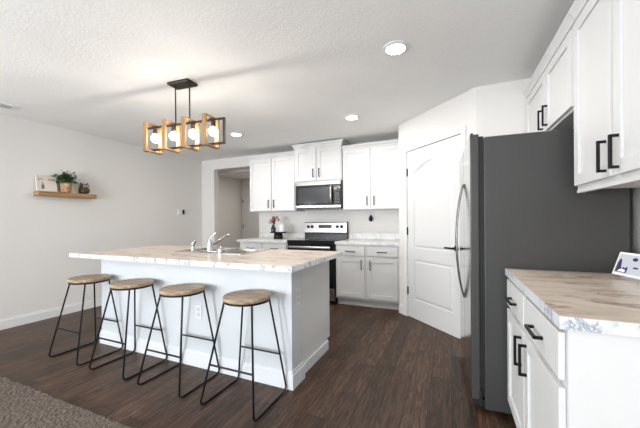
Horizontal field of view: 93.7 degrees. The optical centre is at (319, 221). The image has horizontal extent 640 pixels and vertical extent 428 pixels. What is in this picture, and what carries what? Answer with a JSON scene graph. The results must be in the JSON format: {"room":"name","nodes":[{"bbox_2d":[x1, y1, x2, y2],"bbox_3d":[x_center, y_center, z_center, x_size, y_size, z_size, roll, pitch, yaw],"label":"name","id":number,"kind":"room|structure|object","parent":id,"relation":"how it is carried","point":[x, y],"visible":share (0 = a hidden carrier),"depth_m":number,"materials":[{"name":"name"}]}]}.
{"room":"kitchen","nodes":[
{"label":"kitchen","id":0,"kind":"room"},
{"bbox_2d":[0,113,201,319],"bbox_3d":[-4.108,0.003,2.365,0.120,2.440,8.260,0,0,24],"label":"wall","id":1,"kind":"structure","parent":0,"point":[140,194],"depth_m":4.06,"materials":[{"name":"grey paint"}]},
{"bbox_2d":[0,297,101,329],"bbox_3d":[-4.038,1.165,2.340,0.014,0.115,8.260,0,0,24],"label":"baseboard","id":2,"kind":"structure","parent":1,"relation":"attached to","point":[15,321],"depth_m":3.74,"materials":[{"name":"white paint"}]},
{"bbox_2d":[33,191,96,198],"bbox_3d":[-3.302,-0.348,3.921,0.120,0.056,0.646,0,0,24],"label":"wall shelf","id":3,"kind":"object","parent":1,"relation":"attached to","point":[35,193],"visible":0.99,"depth_m":3.84,"materials":[{"name":"brown wood"}]},
{"bbox_2d":[35,174,57,191],"bbox_3d":[-3.412,-0.478,3.744,0.046,0.206,0.210,0,0,24],"label":"framed print","id":4,"kind":"object","parent":3,"relation":"on","point":[43,182],"visible":0.92,"depth_m":3.73,"materials":[{"name":"white paper"}]},
{"bbox_2d":[51,171,78,192],"bbox_3d":[-3.265,-0.523,3.876,0.171,0.293,0.345,0,0,24],"label":"potted plant","id":5,"kind":"object","parent":3,"relation":"on","point":[66,184],"visible":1,"depth_m":3.86,"materials":[{"name":"green plant"}]},
{"bbox_2d":[71,183,78,192],"bbox_3d":[-3.317,-0.454,3.997,0.026,0.154,0.170,0,0,24],"label":"greeting card","id":6,"kind":"object","parent":3,"relation":"on","point":[74,189],"visible":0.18,"depth_m":4.04,"materials":[{"name":"beige paper"}]},
{"bbox_2d":[79,182,89,193],"bbox_3d":[-3.222,-0.457,4.103,0.119,0.158,0.119,0,0,-21],"label":"owl figurine","id":7,"kind":"object","parent":3,"relation":"on","point":[84,188],"visible":0.98,"depth_m":4.06,"materials":[{"name":"brown metal"}]},
{"bbox_2d":[178,209,184,214],"bbox_3d":[-2.605,-0.184,5.638,0.026,0.100,0.135,0,0,24],"label":"thermostat","id":8,"kind":"object","parent":1,"relation":"attached to","point":[180,211],"visible":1,"depth_m":5.63,"materials":[{"name":"white plastic"}]},
{"bbox_2d":[218,175,241,247],"bbox_3d":[-2.847,-0.016,7.770,0.120,2.440,2.420,0,0,24],"label":"wall","id":9,"kind":"structure","parent":0,"point":[229,189],"depth_m":8.40,"materials":[{"name":"grey paint"}]},
{"bbox_2d":[241,179,249,193],"bbox_3d":[-1.084,-0.030,8.377,2.870,2.440,0.100,0,0,24],"label":"wall","id":10,"kind":"structure","parent":0,"point":[245,183],"depth_m":8.80,"materials":[{"name":"grey paint"}]},
{"bbox_2d":[242,190,249,238],"bbox_3d":[-1.868,0.139,8.654,0.934,2.112,0.019,0,0,24],"label":"trim","id":11,"kind":"structure","parent":10,"relation":"attached to","point":[245,191],"depth_m":8.83,"materials":[{"name":"white paint"}]},
{"bbox_2d":[243,192,258,238],"bbox_3d":[-1.894,0.169,8.605,0.810,2.040,0.110,0,0,24],"label":"door","id":12,"kind":"structure","parent":10,"relation":"in","point":[250,219],"depth_m":8.70,"materials":[{"name":"white paint"}]},
{"bbox_2d":[0,302,516,427],"bbox_3d":[-1.388,1.252,2.682,7.100,0.100,11.200,0,0,24],"label":"floor","id":13,"kind":"structure","parent":0,"point":[380,367],"depth_m":2.23,"materials":[{"name":"brown wood"}]},
{"bbox_2d":[0,375,131,427],"bbox_3d":[-2.869,1.209,-0.066,4.044,0.014,4.740,0,0,24],"label":"carpet","id":14,"kind":"object","parent":13,"relation":"on","point":[21,405],"visible":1,"depth_m":1.88,"materials":[{"name":"grey carpet"}]},
{"bbox_2d":[48,274,122,365],"bbox_3d":[-2.134,0.858,2.747,0.426,0.698,0.394,0,0,24],"label":"bar stool","id":15,"kind":"object","parent":13,"relation":"on","point":[93,278],"visible":1,"depth_m":2.70,"materials":[{"name":"black metal"}]},
{"bbox_2d":[89,278,167,379],"bbox_3d":[-1.597,0.855,2.513,0.426,0.698,0.394,0,0,24],"label":"bar stool","id":16,"kind":"object","parent":13,"relation":"on","point":[136,283],"visible":1,"depth_m":2.47,"materials":[{"name":"black metal"}]},
{"bbox_2d":[137,283,219,397],"bbox_3d":[-1.063,0.851,2.277,0.426,0.698,0.394,0,0,24],"label":"bar stool","id":17,"kind":"object","parent":13,"relation":"on","point":[183,290],"visible":1,"depth_m":2.21,"materials":[{"name":"black metal"}]},
{"bbox_2d":[100,259,329,390],"bbox_3d":[-1.027,0.765,2.943,2.188,0.868,0.850,0,0,24],"label":"kitchen island","id":18,"kind":"object","parent":13,"relation":"on","point":[299,299],"visible":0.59,"depth_m":2.44,"materials":[{"name":"white paint"}]},
{"bbox_2d":[195,304,201,318],"bbox_3d":[-1.004,0.745,2.482,0.072,0.116,0.006,0,0,24],"label":"outlet","id":19,"kind":"object","parent":18,"relation":"attached to","point":[198,307],"depth_m":2.48,"materials":[{"name":"white plastic"}]},
{"bbox_2d":[69,245,343,272],"bbox_3d":[-1.098,0.311,2.874,2.445,0.038,1.013,0,0,24],"label":"island countertop","id":20,"kind":"structure","parent":18,"relation":"on","point":[279,260],"depth_m":2.50,"materials":[{"name":"beige stone"}]},
{"bbox_2d":[199,233,229,252],"bbox_3d":[-1.004,0.192,2.916,0.240,0.185,0.236,0,0,24],"label":"kitchen faucet","id":21,"kind":"object","parent":20,"relation":"on","point":[210,243],"visible":0.93,"depth_m":2.82,"materials":[{"name":"silver metal"}]},
{"bbox_2d":[174,247,269,254],"bbox_3d":[-0.971,0.378,3.014,0.810,0.186,0.470,0,0,24],"label":"sink","id":22,"kind":"object","parent":20,"relation":"in","point":[239,251],"visible":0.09,"depth_m":3.10,"materials":[{"name":"silver metal"}]},
{"bbox_2d":[191,240,195,250],"bbox_3d":[-1.233,0.231,2.922,0.052,0.111,0.052,0,0,24],"label":"sprayer","id":23,"kind":"object","parent":22,"relation":"on","point":[193,241],"visible":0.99,"depth_m":2.91,"materials":[{"name":"silver metal"}]},
{"bbox_2d":[217,246,224,252],"bbox_3d":[-0.919,0.256,2.784,0.072,0.056,0.072,0,0,24],"label":"drain stopper","id":24,"kind":"object","parent":22,"relation":"on","point":[219,250],"visible":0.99,"depth_m":2.75,"materials":[{"name":"silver metal"}]},
{"bbox_2d":[295,288,299,305],"bbox_3d":[-0.163,0.554,2.216,0.006,0.116,0.072,0,0,24],"label":"outlet","id":25,"kind":"object","parent":18,"relation":"attached to","point":[297,290],"depth_m":2.20,"materials":[{"name":"white plastic"}]},
{"bbox_2d":[200,289,286,420],"bbox_3d":[-0.508,0.847,2.033,0.426,0.698,0.394,0,0,24],"label":"bar stool","id":26,"kind":"object","parent":13,"relation":"on","point":[249,297],"visible":1,"depth_m":1.98,"materials":[{"name":"black metal"}]},
{"bbox_2d":[240,242,287,249],"bbox_3d":[-0.791,0.759,5.058,0.905,0.868,0.680,0,0,24],"label":"base cabinet","id":27,"kind":"object","parent":13,"relation":"on","point":[259,245],"visible":0.18,"depth_m":4.76,"materials":[{"name":"white paint"}]},
{"bbox_2d":[237,237,299,242],"bbox_3d":[-0.806,0.305,5.069,0.949,0.038,0.666,0,0,24],"label":"countertop","id":28,"kind":"structure","parent":27,"relation":"on","point":[259,239],"depth_m":4.85,"materials":[{"name":"stone"}]},
{"bbox_2d":[270,232,286,238],"bbox_3d":[-0.696,0.227,5.015,0.280,0.118,0.280,0,0,24],"label":"cake stand","id":29,"kind":"object","parent":28,"relation":"on","point":[277,235],"visible":0.91,"depth_m":4.95,"materials":[{"name":"black metal"}]},
{"bbox_2d":[269,216,278,231],"bbox_3d":[-0.762,0.034,5.014,0.161,0.267,0.154,0,0,24],"label":"flower vase","id":30,"kind":"object","parent":29,"relation":"on","point":[273,228],"visible":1,"depth_m":5.00,"materials":[{"name":"black ceramic"}]},
{"bbox_2d":[278,223,285,231],"bbox_3d":[-0.634,0.096,4.998,0.128,0.142,0.128,0,0,24],"label":"canister","id":31,"kind":"object","parent":29,"relation":"on","point":[281,227],"visible":1,"depth_m":4.94,"materials":[{"name":"white ceramic"}]},
{"bbox_2d":[287,222,347,302],"bbox_3d":[-0.027,0.587,4.693,0.758,1.162,0.710,0,0,24],"label":"range","id":32,"kind":"object","parent":13,"relation":"on","point":[319,236],"visible":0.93,"depth_m":4.55,"materials":[{"name":"black metal"}]},
{"bbox_2d":[287,238,345,241],"bbox_3d":[-0.030,0.282,4.690,0.758,0.016,0.605,0,0,24],"label":"cooktop","id":33,"kind":"object","parent":32,"relation":"in","point":[301,239],"depth_m":4.56,"materials":[{"name":"black glass"}]},
{"bbox_2d":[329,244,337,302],"bbox_3d":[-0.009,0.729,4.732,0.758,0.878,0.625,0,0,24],"label":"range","id":34,"kind":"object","parent":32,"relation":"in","point":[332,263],"depth_m":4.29,"materials":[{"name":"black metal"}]},
{"bbox_2d":[336,244,399,309],"bbox_3d":[0.754,0.749,4.386,0.891,0.868,0.680,0,0,24],"label":"base cabinet","id":35,"kind":"object","parent":13,"relation":"on","point":[366,275],"visible":0.97,"depth_m":4.10,"materials":[{"name":"white paint"}]},
{"bbox_2d":[335,239,398,245],"bbox_3d":[0.752,0.295,4.391,0.894,0.038,0.666,0,0,24],"label":"countertop","id":36,"kind":"structure","parent":35,"relation":"on","point":[347,241],"depth_m":4.18,"materials":[{"name":"stone"}]},
{"bbox_2d":[455,128,629,413],"bbox_3d":[1.442,0.311,2.182,0.832,1.741,0.914,0,0,21],"label":"refrigerator","id":37,"kind":"object","parent":13,"relation":"on","point":[520,205],"visible":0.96,"depth_m":1.81,"materials":[{"name":"grey metal"}]},
{"bbox_2d":[505,279,639,427],"bbox_3d":[1.207,0.751,1.232,0.676,0.868,0.955,0,0,24],"label":"base cabinet","id":38,"kind":"object","parent":13,"relation":"on","point":[558,378],"visible":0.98,"depth_m":0.93,"materials":[{"name":"white paint"}]},
{"bbox_2d":[505,268,639,337],"bbox_3d":[1.212,0.297,1.218,0.654,0.038,0.978,0,0,24],"label":"countertop","id":39,"kind":"structure","parent":38,"relation":"on","point":[604,303],"depth_m":1.10,"materials":[{"name":"beige stone"}]},
{"bbox_2d":[612,252,639,281],"bbox_3d":[1.497,0.213,1.410,0.097,0.126,0.178,0,0,8],"label":"smart display","id":40,"kind":"object","parent":39,"relation":"on","point":[627,265],"visible":1,"depth_m":1.43,"materials":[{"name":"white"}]},
{"bbox_2d":[0,0,574,179],"bbox_3d":[-1.407,-1.288,2.677,7.100,0.100,11.200,0,0,24],"label":"ceiling","id":41,"kind":"structure","parent":0,"point":[281,74],"depth_m":2.33,"materials":[{"name":"white paint"}]},
{"bbox_2d":[0,102,18,109],"bbox_3d":[-3.345,-1.217,3.084,0.160,0.014,0.320,0,0,24],"label":"ceiling vent","id":42,"kind":"object","parent":41,"relation":"in","point":[1,106],"visible":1,"depth_m":3.18,"materials":[{"name":"white metal"}]},
{"bbox_2d":[143,78,225,154],"bbox_3d":[-1.228,-0.941,2.683,0.890,0.596,0.184,0,0,19],"label":"pendant light","id":43,"kind":"object","parent":41,"relation":"hanging from","point":[179,128],"visible":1,"depth_m":2.65,"materials":[{"name":"brown wood"}]},
{"bbox_2d":[153,128,157,140],"bbox_3d":[-1.528,-0.798,2.784,0.077,0.132,0.077,0,0,24],"label":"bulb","id":44,"kind":"object","parent":43,"relation":"attached to","point":[155,130],"depth_m":2.77,"materials":[{"name":"white glass"}]},
{"bbox_2d":[171,125,175,138],"bbox_3d":[-1.324,-0.799,2.716,0.077,0.132,0.077,0,0,24],"label":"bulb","id":45,"kind":"object","parent":43,"relation":"attached to","point":[173,127],"depth_m":2.70,"materials":[{"name":"white glass"}]},
{"bbox_2d":[191,123,194,136],"bbox_3d":[-1.120,-0.801,2.648,0.077,0.132,0.077,0,0,24],"label":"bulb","id":46,"kind":"object","parent":43,"relation":"attached to","point":[192,124],"depth_m":2.64,"materials":[{"name":"white glass"}]},
{"bbox_2d":[211,120,215,134],"bbox_3d":[-0.916,-0.802,2.579,0.077,0.132,0.077,0,0,24],"label":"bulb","id":47,"kind":"object","parent":43,"relation":"attached to","point":[213,122],"depth_m":2.57,"materials":[{"name":"white glass"}]},
{"bbox_2d":[218,167,249,174],"bbox_3d":[-1.817,-1.172,6.684,2.650,0.140,0.120,0,0,24],"label":"beam","id":48,"kind":"structure","parent":41,"relation":"attached to","point":[240,170],"depth_m":6.69,"materials":[{"name":"white paint"}]},
{"bbox_2d":[229,132,242,135],"bbox_3d":[-1.186,-1.236,4.250,0.184,0.012,0.184,0,0,24],"label":"recessed light","id":49,"kind":"object","parent":41,"relation":"in","point":[231,133],"visible":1,"depth_m":4.24,"materials":[{"name":"white paint"}]},
{"bbox_2d":[344,114,359,119],"bbox_3d":[0.381,-1.246,3.590,0.184,0.012,0.184,0,0,24],"label":"recessed light","id":50,"kind":"object","parent":41,"relation":"in","point":[351,116],"visible":1,"depth_m":3.58,"materials":[{"name":"white paint"}]},
{"bbox_2d":[383,40,408,55],"bbox_3d":[0.545,-1.245,2.161,0.184,0.012,0.184,0,0,24],"label":"recessed light","id":51,"kind":"object","parent":41,"relation":"in","point":[398,47],"visible":1,"depth_m":2.15,"materials":[{"name":"white paint"}]},
{"bbox_2d":[202,139,398,246],"bbox_3d":[-0.328,-0.030,5.290,6.720,2.440,0.120,0,0,24],"label":"wall","id":52,"kind":"structure","parent":0,"point":[384,221],"depth_m":5.36,"materials":[{"name":"grey paint"}]},
{"bbox_2d":[247,151,304,211],"bbox_3d":[-0.772,-0.657,5.206,0.941,0.960,0.380,0,0,24],"label":"upper cabinet","id":53,"kind":"object","parent":52,"relation":"attached to","point":[272,176],"visible":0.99,"depth_m":5.04,"materials":[{"name":"white paint"}]},
{"bbox_2d":[260,232,304,237],"bbox_3d":[-0.678,0.235,5.366,0.944,0.100,0.020,0,0,24],"label":"backsplash","id":54,"kind":"structure","parent":52,"relation":"attached to","point":[262,234],"depth_m":5.30,"materials":[{"name":"stone"}]},
{"bbox_2d":[291,139,349,182],"bbox_3d":[0.019,-0.932,4.835,0.872,0.604,0.426,0,0,24],"label":"upper cabinet","id":55,"kind":"object","parent":52,"relation":"attached to","point":[316,161],"visible":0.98,"depth_m":4.65,"materials":[{"name":"white paint"}]},
{"bbox_2d":[296,180,342,209],"bbox_3d":[0.030,-0.413,4.802,0.756,0.431,0.481,0,0,24],"label":"microwave","id":56,"kind":"object","parent":55,"relation":"attached to","point":[315,195],"visible":0.95,"depth_m":4.63,"materials":[{"name":"silver metal"}]},
{"bbox_2d":[342,140,398,210],"bbox_3d":[0.807,-0.665,4.519,0.883,0.965,0.380,0,0,24],"label":"upper cabinet","id":57,"kind":"object","parent":52,"relation":"attached to","point":[370,170],"visible":0.93,"depth_m":4.37,"materials":[{"name":"white paint"}]},
{"bbox_2d":[349,233,398,239],"bbox_3d":[0.881,0.225,4.688,0.889,0.100,0.020,0,0,24],"label":"backsplash","id":58,"kind":"structure","parent":52,"relation":"attached to","point":[387,236],"depth_m":4.68,"materials":[{"name":"stone"}]},
{"bbox_2d":[398,87,475,304],"bbox_3d":[1.296,-0.039,3.378,0.100,2.440,1.190,0,0,-21],"label":"wall","id":59,"kind":"structure","parent":0,"point":[459,111],"depth_m":3.35,"materials":[{"name":"grey paint"}]},
{"bbox_2d":[399,304,403,314],"bbox_3d":[1.251,1.124,3.359,0.014,0.115,1.190,0,0,-21],"label":"baseboard","id":60,"kind":"structure","parent":59,"relation":"attached to","point":[401,307],"depth_m":3.86,"materials":[{"name":"white paint"}]},
{"bbox_2d":[406,134,460,338],"bbox_3d":[1.242,0.153,3.365,0.091,2.045,0.853,0,0,-21],"label":"door","id":61,"kind":"structure","parent":59,"relation":"in","point":[432,171],"depth_m":3.33,"materials":[{"name":"white paint"}]},
{"bbox_2d":[402,125,466,315],"bbox_3d":[1.240,0.122,3.359,0.021,2.118,0.975,0,0,-22],"label":"trim","id":62,"kind":"structure","parent":59,"relation":"attached to","point":[462,130],"depth_m":3.76,"materials":[{"name":"white paint"}]},
{"bbox_2d":[476,78,530,137],"bbox_3d":[1.819,-0.042,2.707,0.724,2.440,0.100,0,0,24],"label":"wall","id":63,"kind":"structure","parent":0,"point":[500,107],"depth_m":2.72,"materials":[{"name":"grey paint"}]},
{"bbox_2d":[630,187,639,253],"bbox_3d":[1.161,-0.032,0.138,0.120,2.440,8.380,0,0,24],"label":"wall","id":64,"kind":"structure","parent":0,"point":[634,192],"depth_m":1.68,"materials":[{"name":"grey paint"}]},
{"bbox_2d":[523,12,575,132],"bbox_3d":[1.727,-0.881,2.072,0.372,0.522,1.115,0,0,24],"label":"upper cabinet","id":65,"kind":"object","parent":64,"relation":"attached to","point":[549,93],"visible":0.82,"depth_m":1.91,"materials":[{"name":"white paint"}]},
{"bbox_2d":[569,0,639,192],"bbox_3d":[1.332,-0.645,1.159,0.372,0.985,0.866,0,0,24],"label":"upper cabinet","id":66,"kind":"object","parent":64,"relation":"attached to","point":[606,33],"visible":1,"depth_m":1.27,"materials":[{"name":"white paint"}]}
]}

